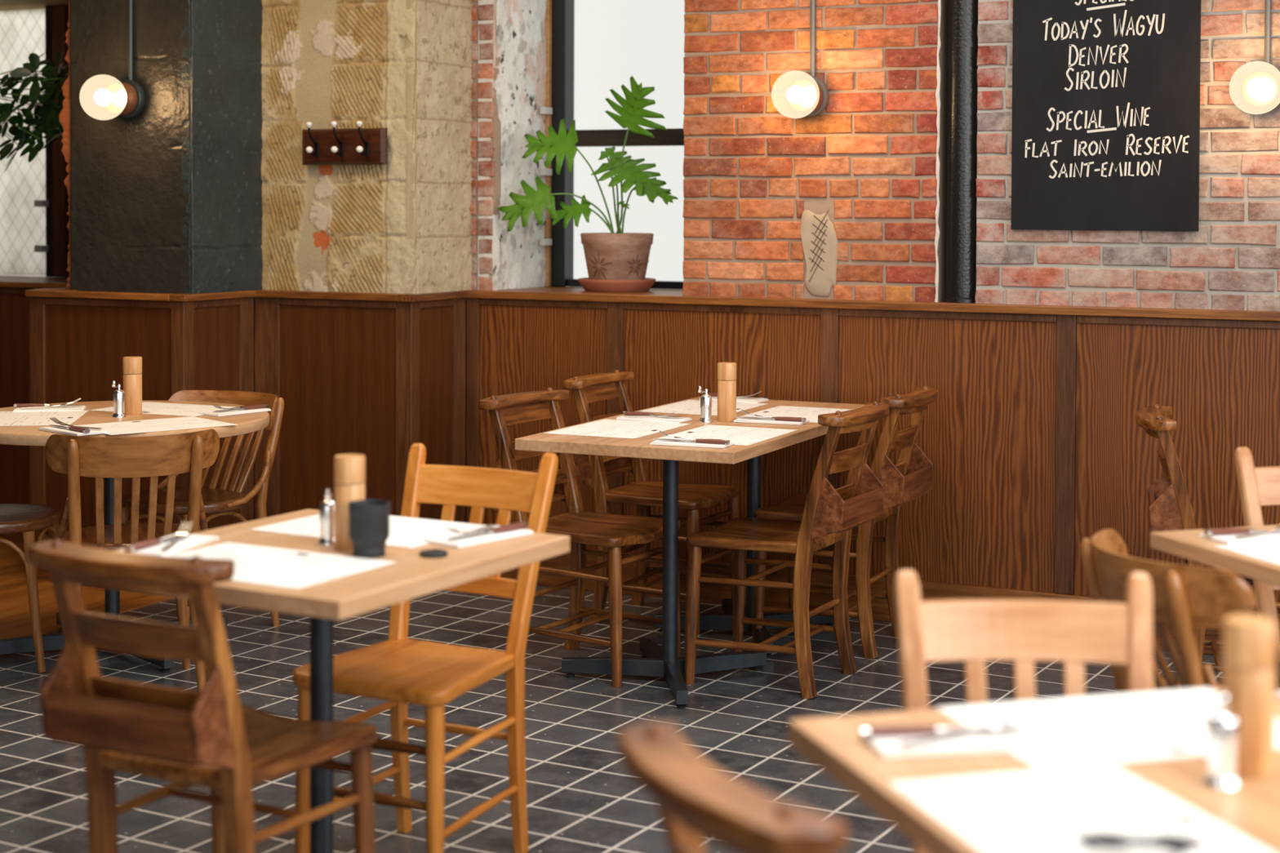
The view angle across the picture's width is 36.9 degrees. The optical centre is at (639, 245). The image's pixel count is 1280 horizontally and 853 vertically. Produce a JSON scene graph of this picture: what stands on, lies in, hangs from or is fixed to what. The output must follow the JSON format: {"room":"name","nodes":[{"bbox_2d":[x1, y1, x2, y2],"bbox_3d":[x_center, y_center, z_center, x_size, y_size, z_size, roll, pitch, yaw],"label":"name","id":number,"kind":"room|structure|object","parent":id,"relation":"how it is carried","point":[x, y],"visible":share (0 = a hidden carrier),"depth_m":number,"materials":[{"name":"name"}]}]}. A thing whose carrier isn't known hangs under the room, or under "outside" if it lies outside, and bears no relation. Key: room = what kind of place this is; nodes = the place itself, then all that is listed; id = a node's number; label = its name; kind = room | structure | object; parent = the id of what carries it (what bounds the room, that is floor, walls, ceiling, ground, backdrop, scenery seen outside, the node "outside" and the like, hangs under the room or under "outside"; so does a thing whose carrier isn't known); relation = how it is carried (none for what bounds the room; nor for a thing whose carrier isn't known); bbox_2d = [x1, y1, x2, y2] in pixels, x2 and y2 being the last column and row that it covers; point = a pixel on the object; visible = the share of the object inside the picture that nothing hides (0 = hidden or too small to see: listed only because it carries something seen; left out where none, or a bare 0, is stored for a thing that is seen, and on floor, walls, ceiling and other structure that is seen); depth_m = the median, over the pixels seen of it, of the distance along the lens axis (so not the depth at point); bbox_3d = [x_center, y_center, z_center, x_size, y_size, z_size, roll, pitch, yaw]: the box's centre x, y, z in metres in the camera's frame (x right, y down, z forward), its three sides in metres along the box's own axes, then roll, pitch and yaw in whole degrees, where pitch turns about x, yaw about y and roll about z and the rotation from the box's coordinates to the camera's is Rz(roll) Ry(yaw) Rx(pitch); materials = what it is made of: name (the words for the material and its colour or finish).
{"room":"restaurant","nodes":[
{"label":"restaurant","id":0,"kind":"room"},
{"bbox_2d":[0,0,68,10],"bbox_3d":[-2.752,-1.456,8.390,2.080,0.790,0.507,1,1,26],"label":"lintel","id":1,"kind":"object","parent":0,"point":[5,5],"depth_m":8.41,"materials":[{"name":"stone"}]},
{"bbox_2d":[0,4,69,277],"bbox_3d":[-3.050,-0.490,8.790,1.220,1.240,0.240,1,1,26],"label":"window","id":2,"kind":"structure","parent":1,"relation":"attached to","point":[34,233],"depth_m":8.65,"materials":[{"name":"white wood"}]},
{"bbox_2d":[59,0,71,289],"bbox_3d":[-2.143,-0.828,7.293,0.068,1.988,0.118,1,1,26],"label":"wall","id":3,"kind":"structure","parent":0,"point":[64,115],"depth_m":7.25,"materials":[{"name":"orange brick"}]},
{"bbox_2d":[70,0,190,293],"bbox_3d":[-1.781,-0.819,7.324,0.565,2.010,0.511,1,1,26],"label":"wall column","id":4,"kind":"structure","parent":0,"point":[129,207],"depth_m":7.11,"materials":[{"name":"paint"}]},
{"bbox_2d":[25,289,183,586],"bbox_3d":[-1.986,0.726,7.151,0.739,1.107,0.070,1,1,26],"label":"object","id":5,"kind":"structure","parent":4,"relation":"attached to","point":[79,340],"depth_m":7.17,"materials":[{"name":"brown wood"}]},
{"bbox_2d":[79,0,145,119],"bbox_3d":[-1.932,-1.127,6.976,0.166,1.341,0.228,1,1,26],"label":"wall lamp","id":6,"kind":"object","parent":4,"relation":"attached to","point":[101,96],"visible":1,"depth_m":6.93,"materials":[{"name":"grey glass"}]},
{"bbox_2d":[181,0,262,293],"bbox_3d":[-1.548,-0.815,7.188,0.057,2.010,0.461,1,1,26],"label":"wall","id":7,"kind":"structure","parent":0,"point":[223,73],"depth_m":7.15,"materials":[{"name":"paint"}]},
{"bbox_2d":[169,290,255,529],"bbox_3d":[-1.586,0.727,7.160,0.070,1.108,0.434,1,1,26],"label":"trim","id":8,"kind":"structure","parent":7,"relation":"attached to","point":[219,326],"depth_m":7.18,"materials":[{"name":"brown wood"}]},
{"bbox_2d":[0,286,466,523],"bbox_3d":[0.656,0.763,6.638,9.800,1.075,1.355,1,1,26],"label":"wall","id":9,"kind":"structure","parent":0,"point":[0,286],"depth_m":7.41,"materials":[{"name":"brown wood"}]},
{"bbox_2d":[0,275,68,543],"bbox_3d":[-2.821,0.695,8.462,1.950,1.106,0.570,1,1,26],"label":"trim","id":10,"kind":"structure","parent":9,"relation":"attached to","point":[14,304],"depth_m":8.09,"materials":[{"name":"brown wood"}]},
{"bbox_2d":[32,287,77,297],"bbox_3d":[-2.096,0.176,7.513,0.210,0.030,0.565,1,1,26],"label":"trim","id":11,"kind":"structure","parent":9,"relation":"on","point":[58,288],"depth_m":7.29,"materials":[{"name":"brown wood"}]},
{"bbox_2d":[260,0,414,293],"bbox_3d":[-1.055,-0.817,7.372,0.700,2.010,0.419,1,1,26],"label":"stone wall","id":12,"kind":"structure","parent":0,"point":[326,228],"depth_m":7.21,"materials":[{"name":"stone"}]},
{"bbox_2d":[253,289,411,519],"bbox_3d":[-1.152,0.727,7.207,0.709,1.108,0.070,1,1,26],"label":"wood wainscoting","id":13,"kind":"structure","parent":12,"relation":"attached to","point":[340,363],"depth_m":7.20,"materials":[{"name":"brown wood"}]},
{"bbox_2d":[302,120,387,164],"bbox_3d":[-1.118,-0.381,7.117,0.372,0.159,0.087,1,1,26],"label":"coat rack","id":14,"kind":"object","parent":12,"relation":"attached to","point":[348,146],"visible":1,"depth_m":7.12,"materials":[{"name":"brown wood"}]},
{"bbox_2d":[405,0,472,293],"bbox_3d":[-0.744,-0.813,7.235,0.060,2.010,0.421,1,1,26],"label":"stone wall","id":15,"kind":"structure","parent":0,"point":[439,87],"depth_m":7.19,"materials":[{"name":"stone"}]},
{"bbox_2d":[397,290,467,523],"bbox_3d":[-0.772,0.729,7.210,0.070,1.109,0.404,1,1,26],"label":"trim","id":16,"kind":"structure","parent":15,"relation":"attached to","point":[437,318],"depth_m":7.22,"materials":[{"name":"brown wood"}]},
{"bbox_2d":[470,0,501,290],"bbox_3d":[-0.627,-0.817,7.402,0.177,2.012,0.067,1,1,26],"label":"wall strip","id":17,"kind":"object","parent":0,"point":[480,109],"visible":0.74,"depth_m":7.37,"materials":[{"name":"brick"}]},
{"bbox_2d":[477,0,546,290],"bbox_3d":[-0.485,-0.818,7.543,0.097,2.010,0.432,1,1,26],"label":"wall reveal","id":18,"kind":"structure","parent":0,"point":[518,259],"depth_m":7.50,"materials":[{"name":"white stone"}]},
{"bbox_2d":[503,286,682,294],"bbox_3d":[-0.128,0.186,7.408,0.901,0.030,0.395,1,1,26],"label":"window sill","id":19,"kind":"structure","parent":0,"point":[570,289],"depth_m":7.38,"materials":[{"name":"brown wood"}]},
{"bbox_2d":[577,277,655,292],"bbox_3d":[-0.088,0.149,7.357,0.298,0.047,0.298,1,1,26],"label":"saucer","id":20,"kind":"object","parent":19,"relation":"on","point":[589,285],"visible":0.88,"depth_m":7.24,"materials":[{"name":"ceramic"}]},
{"bbox_2d":[497,75,678,279],"bbox_3d":[-0.173,-0.241,7.350,0.712,0.805,0.322,1,1,14],"label":"potted plant","id":21,"kind":"object","parent":20,"relation":"on","point":[620,255],"visible":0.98,"depth_m":7.27,"materials":[{"name":"green plant"}]},
{"bbox_2d":[0,542,1223,852],"bbox_3d":[-1.004,1.394,3.239,10.000,0.066,9.500,1,1,26],"label":"floor","id":22,"kind":"structure","parent":0,"point":[582,797],"depth_m":5.39,"materials":[{"name":"tile"}]},
{"bbox_2d":[0,502,60,672],"bbox_3d":[-2.087,0.911,6.037,0.515,0.787,0.487,0,1,-3],"label":"bentwood chair","id":23,"kind":"object","parent":22,"relation":"on","point":[15,518],"visible":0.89,"depth_m":5.89,"materials":[{"name":"brown wood"}]},
{"bbox_2d":[44,429,219,692],"bbox_3d":[-1.493,0.922,5.637,0.487,0.787,0.515,0,1,-18],"label":"bentwood chair","id":24,"kind":"object","parent":22,"relation":"on","point":[99,458],"visible":0.66,"depth_m":5.45,"materials":[{"name":"brown wood"}]},
{"bbox_2d":[0,400,269,672],"bbox_3d":[-1.697,0.924,6.170,0.994,0.755,0.994,1,1,26],"label":"round table","id":25,"kind":"object","parent":22,"relation":"on","point":[247,423],"visible":0.42,"depth_m":6.07,"materials":[{"name":"brown wood"}]},
{"bbox_2d":[0,410,88,426],"bbox_3d":[-1.930,0.546,6.080,0.297,0.001,0.420,0,1,-8],"label":"placemat","id":26,"kind":"object","parent":25,"relation":"on","point":[6,418],"visible":0.91,"depth_m":6.09,"materials":[{"name":"paper"}]},
{"bbox_2d":[13,405,86,412],"bbox_3d":[-1.944,0.537,6.323,0.220,0.007,0.100,0,1,-11],"label":"napkin","id":27,"kind":"object","parent":26,"relation":"on","point":[74,408],"visible":0.98,"depth_m":6.29,"materials":[{"name":"white paper"}]},
{"bbox_2d":[13,403,84,407],"bbox_3d":[-1.951,0.527,6.335,0.224,0.012,0.020,0,1,-8],"label":"table knife","id":28,"kind":"object","parent":27,"relation":"on","point":[24,405],"visible":1,"depth_m":6.32,"materials":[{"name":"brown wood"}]},
{"bbox_2d":[38,425,107,435],"bbox_3d":[-1.694,0.551,5.725,0.220,0.007,0.100,1,2,43],"label":"napkin","id":29,"kind":"object","parent":25,"relation":"on","point":[53,428],"visible":0.77,"depth_m":5.68,"materials":[{"name":"white fabric"}]},
{"bbox_2d":[48,424,89,432],"bbox_3d":[-1.701,0.541,5.712,0.020,0.012,0.224,-1,2,-44],"label":"table knife","id":30,"kind":"object","parent":29,"relation":"on","point":[71,428],"visible":1,"depth_m":5.67,"materials":[{"name":"brown wood"}]},
{"bbox_2d":[48,417,102,429],"bbox_3d":[-1.687,0.532,5.738,0.190,0.025,0.023,1,1,26],"label":"fork","id":31,"kind":"object","parent":29,"relation":"on","point":[53,419],"visible":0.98,"depth_m":5.75,"materials":[{"name":"silver metal"}]},
{"bbox_2d":[111,380,125,417],"bbox_3d":[-1.667,0.489,6.128,0.048,0.115,0.043,0,1,-1],"label":"salt mill","id":32,"kind":"object","parent":25,"relation":"on","point":[118,394],"visible":1,"depth_m":6.12,"materials":[{"name":"silver metal"}]},
{"bbox_2d":[122,356,142,414],"bbox_3d":[-1.645,0.452,6.218,0.061,0.186,0.061,1,1,26],"label":"pepper mill","id":33,"kind":"object","parent":25,"relation":"on","point":[132,366],"visible":0.96,"depth_m":6.19,"materials":[{"name":"brown wood"}]},
{"bbox_2d":[74,416,238,435],"bbox_3d":[-1.496,0.552,5.898,0.420,0.001,0.297,-1,2,-41],"label":"placemat","id":34,"kind":"object","parent":25,"relation":"on","point":[188,422],"visible":0.89,"depth_m":5.90,"materials":[{"name":"paper"}]},
{"bbox_2d":[88,401,237,416],"bbox_3d":[-1.562,0.542,6.369,0.420,0.001,0.297,1,1,24],"label":"placemat","id":35,"kind":"object","parent":25,"relation":"on","point":[148,407],"visible":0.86,"depth_m":6.36,"materials":[{"name":"paper"}]},
{"bbox_2d":[198,408,271,416],"bbox_3d":[-1.322,0.541,6.262,0.100,0.007,0.220,1,2,38],"label":"napkin","id":36,"kind":"object","parent":25,"relation":"on","point":[260,410],"visible":0.94,"depth_m":6.22,"materials":[{"name":"white fabric"}]},
{"bbox_2d":[212,404,268,412],"bbox_3d":[-1.308,0.531,6.261,0.020,0.012,0.224,1,2,41],"label":"table knife","id":37,"kind":"object","parent":36,"relation":"on","point":[263,406],"visible":1,"depth_m":6.29,"materials":[{"name":"brown wood"}]},
{"bbox_2d":[27,539,377,852],"bbox_3d":[-0.793,0.942,3.502,0.436,0.850,0.544,1,1,28],"label":"chair","id":38,"kind":"object","parent":22,"relation":"on","point":[187,739],"visible":1,"depth_m":3.34,"materials":[{"name":"brown wood"}]},
{"bbox_2d":[121,390,284,626],"bbox_3d":[-1.489,0.904,6.480,0.487,0.787,0.515,1,1,32],"label":"bentwood chair","id":39,"kind":"object","parent":22,"relation":"on","point":[220,501],"visible":0.51,"depth_m":6.53,"materials":[{"name":"brown wood"}]},
{"bbox_2d":[112,508,569,852],"bbox_3d":[-0.633,0.974,3.813,0.690,0.765,0.760,1,1,29],"label":"dining table","id":40,"kind":"object","parent":22,"relation":"on","point":[413,575],"depth_m":3.74,"materials":[{"name":"brown wood"}]},
{"bbox_2d":[118,533,218,555],"bbox_3d":[-0.937,0.595,3.810,0.100,0.007,0.220,1,1,17],"label":"menu sheet","id":41,"kind":"object","parent":40,"relation":"on","point":[189,541],"visible":0.73,"depth_m":3.80,"materials":[{"name":"white paper"}]},
{"bbox_2d":[124,531,191,552],"bbox_3d":[-0.951,0.585,3.812,0.019,0.012,0.224,1,1,21],"label":"table knife","id":42,"kind":"object","parent":41,"relation":"on","point":[143,544],"visible":0.99,"depth_m":3.75,"materials":[{"name":"brown wood"}]},
{"bbox_2d":[160,521,192,551],"bbox_3d":[-0.921,0.576,3.808,0.023,0.025,0.190,0,1,0],"label":"fork","id":43,"kind":"object","parent":41,"relation":"on","point":[180,535],"visible":1,"depth_m":3.85,"materials":[{"name":"silver metal"}]},
{"bbox_2d":[168,542,396,589],"bbox_3d":[-0.720,0.604,3.637,0.420,0.001,0.297,1,1,29],"label":"placemat","id":44,"kind":"object","parent":40,"relation":"on","point":[254,564],"visible":0.89,"depth_m":3.64,"materials":[{"name":"paper"}]},
{"bbox_2d":[318,488,334,545],"bbox_3d":[-0.625,0.542,3.860,0.043,0.115,0.048,-1,2,-41],"label":"salt mill","id":45,"kind":"object","parent":40,"relation":"on","point":[326,507],"visible":0.88,"depth_m":3.85,"materials":[{"name":"silver metal"}]},
{"bbox_2d":[333,453,364,551],"bbox_3d":[-0.576,0.508,3.807,0.061,0.186,0.061,1,1,26],"label":"pepper mill","id":46,"kind":"object","parent":40,"relation":"on","point":[348,468],"visible":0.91,"depth_m":3.78,"materials":[{"name":"brown wood"}]},
{"bbox_2d":[249,514,486,547],"bbox_3d":[-0.563,0.595,4.047,0.420,0.001,0.297,1,1,29],"label":"placemat","id":47,"kind":"object","parent":40,"relation":"on","point":[404,531],"visible":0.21,"depth_m":4.04,"materials":[{"name":"paper"}]},
{"bbox_2d":[348,498,390,558],"bbox_3d":[-0.527,0.551,3.734,0.080,0.104,0.080,0,1,-4],"label":"cup","id":48,"kind":"object","parent":40,"relation":"on","point":[369,518],"visible":1,"depth_m":3.70,"materials":[{"name":"black ceramic"}]},
{"bbox_2d":[422,524,533,548],"bbox_3d":[-0.330,0.595,3.927,0.100,0.007,0.220,1,2,39],"label":"napkin","id":49,"kind":"object","parent":40,"relation":"on","point":[480,539],"visible":0.77,"depth_m":3.88,"materials":[{"name":"white fabric"}]},
{"bbox_2d":[445,524,495,533],"bbox_3d":[-0.343,0.576,3.929,0.023,0.025,0.190,1,1,22],"label":"fork","id":50,"kind":"object","parent":49,"relation":"on","point":[457,531],"visible":1,"depth_m":3.92,"materials":[{"name":"silver metal"}]},
{"bbox_2d":[446,522,528,540],"bbox_3d":[-0.315,0.585,3.925,0.019,0.012,0.224,1,2,42],"label":"table knife","id":51,"kind":"object","parent":49,"relation":"on","point":[508,527],"visible":1,"depth_m":3.95,"materials":[{"name":"brown wood"}]},
{"bbox_2d":[293,443,557,852],"bbox_3d":[-0.466,0.908,4.198,0.390,0.884,0.492,1,1,27],"label":"chair","id":52,"kind":"object","parent":22,"relation":"on","point":[400,670],"visible":0.84,"depth_m":4.23,"materials":[{"name":"brown wood"}]},
{"bbox_2d":[478,387,680,688],"bbox_3d":[-0.197,0.891,6.002,0.544,0.850,0.436,1,1,31],"label":"chair","id":53,"kind":"object","parent":22,"relation":"on","point":[611,531],"visible":0.75,"depth_m":5.98,"materials":[{"name":"brown wood"}]},
{"bbox_2d":[563,369,740,635],"bbox_3d":[0.034,0.877,6.695,0.544,0.850,0.436,1,1,26],"label":"chair","id":54,"kind":"object","parent":22,"relation":"on","point":[592,471],"visible":0.58,"depth_m":6.64,"materials":[{"name":"brown wood"}]},
{"bbox_2d":[515,396,865,708],"bbox_3d":[0.236,0.933,6.103,0.690,0.755,1.390,1,1,25],"label":"dining table","id":55,"kind":"object","parent":22,"relation":"on","point":[655,661],"visible":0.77,"depth_m":5.78,"materials":[{"name":"brown wood"}]},
{"bbox_2d":[543,418,690,438],"bbox_3d":[-0.064,0.559,5.865,0.297,0.001,0.420,1,1,25],"label":"placemat","id":56,"kind":"object","parent":55,"relation":"on","point":[620,428],"visible":1,"depth_m":5.85,"materials":[{"name":"paper"}]},
{"bbox_2d":[616,415,692,422],"bbox_3d":[0.045,0.550,6.103,0.220,0.007,0.100,1,1,27],"label":"napkin","id":57,"kind":"object","parent":55,"relation":"on","point":[659,419],"visible":0.92,"depth_m":6.08,"materials":[{"name":"white fabric"}]},
{"bbox_2d":[622,411,686,417],"bbox_3d":[0.046,0.540,6.117,0.224,0.012,0.020,1,1,30],"label":"table knife","id":58,"kind":"object","parent":57,"relation":"on","point":[625,413],"visible":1,"depth_m":6.14,"materials":[{"name":"brown wood"}]},
{"bbox_2d":[649,438,734,448],"bbox_3d":[0.149,0.564,5.478,0.220,0.007,0.100,1,1,21],"label":"napkin","id":59,"kind":"object","parent":55,"relation":"on","point":[666,442],"visible":0.8,"depth_m":5.44,"materials":[{"name":"white paper"}]},
{"bbox_2d":[657,438,729,444],"bbox_3d":[0.148,0.554,5.463,0.224,0.012,0.019,1,1,24],"label":"table knife","id":60,"kind":"object","parent":59,"relation":"on","point":[699,441],"visible":1,"depth_m":5.44,"materials":[{"name":"brown wood"}]},
{"bbox_2d":[640,400,768,415],"bbox_3d":[0.220,0.546,6.483,0.297,0.001,0.420,1,1,25],"label":"placemat","id":61,"kind":"object","parent":55,"relation":"on","point":[690,406],"visible":0.68,"depth_m":6.47,"materials":[{"name":"paper"}]},
{"bbox_2d":[697,386,712,422],"bbox_3d":[0.206,0.499,6.058,0.048,0.115,0.043,0,1,2],"label":"salt mill","id":62,"kind":"object","parent":55,"relation":"on","point":[705,399],"visible":1,"depth_m":6.04,"materials":[{"name":"silver metal"}]},
{"bbox_2d":[652,424,797,445],"bbox_3d":[0.259,0.563,5.716,0.297,0.001,0.420,1,1,25],"label":"placemat","id":63,"kind":"object","parent":55,"relation":"on","point":[744,436],"visible":0.96,"depth_m":5.74,"materials":[{"name":"paper"}]},
{"bbox_2d":[717,362,736,422],"bbox_3d":[0.276,0.463,6.086,0.061,0.186,0.061,1,1,26],"label":"pepper mill","id":64,"kind":"object","parent":55,"relation":"on","point":[726,371],"visible":1,"depth_m":6.06,"materials":[{"name":"brown wood"}]},
{"bbox_2d":[699,397,768,403],"bbox_3d":[0.330,0.538,6.721,0.220,0.007,0.100,1,1,27],"label":"napkin","id":65,"kind":"object","parent":55,"relation":"on","point":[738,399],"visible":0.52,"depth_m":6.68,"materials":[{"name":"white fabric"}]},
{"bbox_2d":[733,416,809,425],"bbox_3d":[0.415,0.552,6.055,0.220,0.007,0.100,1,1,21],"label":"napkin","id":66,"kind":"object","parent":55,"relation":"on","point":[739,420],"visible":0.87,"depth_m":6.02,"materials":[{"name":"white paper"}]},
{"bbox_2d":[738,417,806,422],"bbox_3d":[0.414,0.543,6.040,0.224,0.012,0.019,1,1,24],"label":"table knife","id":67,"kind":"object","parent":66,"relation":"on","point":[784,419],"visible":1,"depth_m":6.01,"materials":[{"name":"brown wood"}]},
{"bbox_2d":[736,405,852,422],"bbox_3d":[0.525,0.552,6.293,0.297,0.001,0.420,1,1,25],"label":"placemat","id":68,"kind":"object","parent":55,"relation":"on","point":[811,414],"visible":0.71,"depth_m":6.33,"materials":[{"name":"paper"}]},
{"bbox_2d":[617,720,848,852],"bbox_3d":[0.270,0.975,2.143,0.544,0.850,0.436,0,1,-24],"label":"chair","id":69,"kind":"object","parent":22,"relation":"on","point":[695,800],"visible":1,"depth_m":1.98,"materials":[{"name":"brown wood"}]},
{"bbox_2d":[684,400,888,699],"bbox_3d":[0.460,0.898,5.806,0.544,0.850,0.436,1,1,27],"label":"chair","id":70,"kind":"object","parent":22,"relation":"on","point":[830,514],"visible":0.98,"depth_m":5.73,"materials":[{"name":"brown wood"}]},
{"bbox_2d":[752,385,937,659],"bbox_3d":[0.689,0.888,6.302,0.544,0.850,0.436,1,1,24],"label":"chair","id":71,"kind":"object","parent":22,"relation":"on","point":[911,478],"visible":0.68,"depth_m":6.19,"materials":[{"name":"brown wood"}]},
{"bbox_2d":[894,569,1153,852],"bbox_3d":[0.576,0.944,2.717,0.390,0.884,0.492,0,1,2],"label":"chair","id":72,"kind":"object","parent":22,"relation":"on","point":[974,632],"visible":0.51,"depth_m":2.91,"materials":[{"name":"brown wood"}]},
{"bbox_2d":[788,688,1279,852],"bbox_3d":[0.640,1.016,2.316,0.720,0.755,0.720,0,1,-16],"label":"dining table","id":73,"kind":"object","parent":22,"relation":"on","point":[835,745],"visible":0.36,"depth_m":2.32,"materials":[{"name":"brown wood"}]},
{"bbox_2d":[888,764,1273,852],"bbox_3d":[0.494,0.641,2.113,0.297,0.001,0.420,0,1,-16],"label":"placemat","id":74,"kind":"object","parent":73,"relation":"on","point":[1037,811],"visible":1,"depth_m":2.17,"materials":[{"name":"paper"}]},
{"bbox_2d":[1073,832,1206,852],"bbox_3d":[0.521,0.627,2.003,0.131,0.033,0.079,0,1,6],"label":"sunglasses","id":75,"kind":"object","parent":74,"relation":"on","point":[1174,843],"visible":1,"depth_m":1.98,"materials":[{"name":"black plastic"}]},
{"bbox_2d":[936,687,1279,769],"bbox_3d":[0.646,0.633,2.531,0.420,0.001,0.297,0,1,-16],"label":"placemat","id":76,"kind":"object","parent":73,"relation":"on","point":[1149,726],"visible":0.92,"depth_m":2.53,"materials":[{"name":"paper"}]},
{"bbox_2d":[862,723,1051,757],"bbox_3d":[0.401,0.630,2.445,0.220,0.007,0.100,0,1,-10],"label":"napkin","id":77,"kind":"object","parent":76,"relation":"on","point":[1024,740],"visible":0.77,"depth_m":2.41,"materials":[{"name":"white fabric"}]},
{"bbox_2d":[858,724,1029,737],"bbox_3d":[0.392,0.619,2.456,0.224,0.012,0.020,0,1,-7],"label":"table knife","id":78,"kind":"object","parent":77,"relation":"on","point":[887,731],"visible":1,"depth_m":2.44,"materials":[{"name":"brown wood"}]},
{"bbox_2d":[897,706,1027,747],"bbox_3d":[0.409,0.611,2.433,0.190,0.025,0.023,0,1,-27],"label":"fork","id":79,"kind":"object","parent":77,"relation":"on","point":[996,725],"visible":1,"depth_m":2.44,"materials":[{"name":"silver metal"}]},
{"bbox_2d":[1202,693,1240,790],"bbox_3d":[0.688,0.582,2.271,0.048,0.115,0.043,-1,2,-38],"label":"salt mill","id":80,"kind":"object","parent":73,"relation":"on","point":[1222,726],"visible":1,"depth_m":2.26,"materials":[{"name":"silver metal"}]},
{"bbox_2d":[1222,614,1275,778],"bbox_3d":[0.738,0.545,2.326,0.061,0.186,0.061,1,1,26],"label":"pepper mill","id":81,"kind":"object","parent":73,"relation":"on","point":[1249,642],"visible":0.94,"depth_m":2.30,"materials":[{"name":"brown wood"}]},
{"bbox_2d":[1080,528,1279,693],"bbox_3d":[1.139,0.974,3.730,0.515,0.787,0.487,0,1,-13],"label":"bentwood chair","id":82,"kind":"object","parent":22,"relation":"on","point":[1184,597],"visible":0.52,"depth_m":3.52,"materials":[{"name":"brown wood"}]},
{"bbox_2d":[1135,404,1279,684],"bbox_3d":[1.721,0.907,5.589,0.544,0.850,0.436,1,1,14],"label":"chair","id":83,"kind":"object","parent":22,"relation":"on","point":[1170,508],"visible":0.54,"depth_m":5.46,"materials":[{"name":"brown wood"}]},
{"bbox_2d":[1150,524,1279,586],"bbox_3d":[1.534,0.987,3.816,0.730,0.755,0.730,0,1,-18],"label":"dining table","id":84,"kind":"object","parent":22,"relation":"on","point":[1188,544],"visible":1,"depth_m":3.86,"materials":[{"name":"brown wood"}]},
{"bbox_2d":[1200,528,1279,544],"bbox_3d":[1.282,0.601,3.969,0.220,0.007,0.100,0,1,-18],"label":"napkin","id":85,"kind":"object","parent":84,"relation":"on","point":[1274,536],"visible":0.8,"depth_m":3.92,"materials":[{"name":"white fabric"}]},
{"bbox_2d":[1203,528,1279,535],"bbox_3d":[1.273,0.590,3.980,0.224,0.012,0.019,0,1,-15],"label":"table knife","id":86,"kind":"object","parent":85,"relation":"on","point":[1219,531],"visible":1,"depth_m":3.96,"materials":[{"name":"brown wood"}]},
{"bbox_2d":[1234,524,1279,538],"bbox_3d":[1.292,0.582,3.957,0.190,0.025,0.023,-1,2,-35],"label":"fork","id":87,"kind":"object","parent":85,"relation":"on","point":[1277,527],"visible":1,"depth_m":3.94,"materials":[{"name":"silver metal"}]},
{"bbox_2d":[1214,542,1279,564],"bbox_3d":[1.364,0.610,3.720,0.297,0.001,0.420,0,1,-18],"label":"placemat","id":88,"kind":"object","parent":84,"relation":"on","point":[1269,552],"visible":1,"depth_m":3.83,"materials":[{"name":"paper"}]},
{"bbox_2d":[1234,446,1279,688],"bbox_3d":[1.602,0.915,4.269,0.390,0.884,0.492,0,1,-6],"label":"chair","id":89,"kind":"object","parent":22,"relation":"on","point":[1259,486],"visible":0.48,"depth_m":4.43,"materials":[{"name":"brown wood"}]},
{"bbox_2d":[682,0,947,302],"bbox_3d":[0.714,-0.810,7.021,0.971,2.026,0.560,1,1,26],"label":"wall pier","id":90,"kind":"object","parent":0,"point":[848,200],"visible":0.98,"depth_m":6.76,"materials":[{"name":"orange brick"}]},
{"bbox_2d":[771,0,829,118],"bbox_3d":[0.554,-1.111,6.659,0.166,1.339,0.228,1,1,26],"label":"wall lamp","id":91,"kind":"object","parent":90,"relation":"attached to","point":[795,94],"visible":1,"depth_m":6.60,"materials":[{"name":"grey glass"}]},
{"bbox_2d":[974,0,1279,311],"bbox_3d":[3.222,-0.765,5.721,4.427,2.012,0.407,1,1,26],"label":"wall","id":92,"kind":"structure","parent":0,"point":[1232,262],"depth_m":6.23,"materials":[{"name":"brick"}]},
{"bbox_2d":[465,289,1279,656],"bbox_3d":[2.230,0.766,6.009,6.420,1.109,0.100,1,1,26],"label":"wainscoting","id":93,"kind":"structure","parent":92,"relation":"attached to","point":[1034,442],"depth_m":6.54,"materials":[{"name":"brown wood"}]},
{"bbox_2d":[944,0,978,302],"bbox_3d":[1.114,-0.799,6.588,0.124,1.985,0.124,1,1,26],"label":"drain pipe","id":94,"kind":"object","parent":92,"relation":"attached to","point":[962,15],"visible":0.9,"depth_m":6.55,"materials":[{"name":"black metal"}]},
{"bbox_2d":[1010,0,1200,231],"bbox_3d":[1.528,-0.526,6.312,0.613,0.950,0.016,1,1,26],"label":"chalkboard","id":95,"kind":"object","parent":92,"relation":"attached to","point":[1105,129],"visible":1,"depth_m":6.30,"materials":[{"name":"paint"}]},
{"bbox_2d":[1229,0,1279,114],"bbox_3d":[1.937,-1.085,5.988,0.166,1.351,0.228,1,1,26],"label":"wall lamp","id":96,"kind":"object","parent":92,"relation":"attached to","point":[1255,86],"visible":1,"depth_m":5.92,"materials":[{"name":"grey glass"}]},
{"bbox_3d":[-1.057,-1.780,3.037,10.000,0.100,9.200,1,1,26],"label":"ceiling","id":97,"kind":"structure","parent":0,"visible":0},
{"bbox_2d":[0,51,68,171],"bbox_3d":[-2.659,-1.064,7.766,1.040,1.547,0.270,1,1,26],"label":"hanging plant","id":98,"kind":"object","parent":97,"relation":"hanging from","point":[44,114],"visible":0.95,"depth_m":7.63,"materials":[{"name":"green plant"}]},
{"bbox_3d":[-0.091,-1.579,7.398,0.831,0.480,0.560,1,1,26],"label":"lintel","id":99,"kind":"object","parent":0,"visible":0},
{"bbox_2d":[539,0,684,289],"bbox_3d":[-0.018,-0.586,7.537,0.832,1.510,0.160,1,1,26],"label":"window","id":100,"kind":"structure","parent":99,"relation":"attached to","point":[559,23],"depth_m":7.69,"materials":[{"name":"black metal"}]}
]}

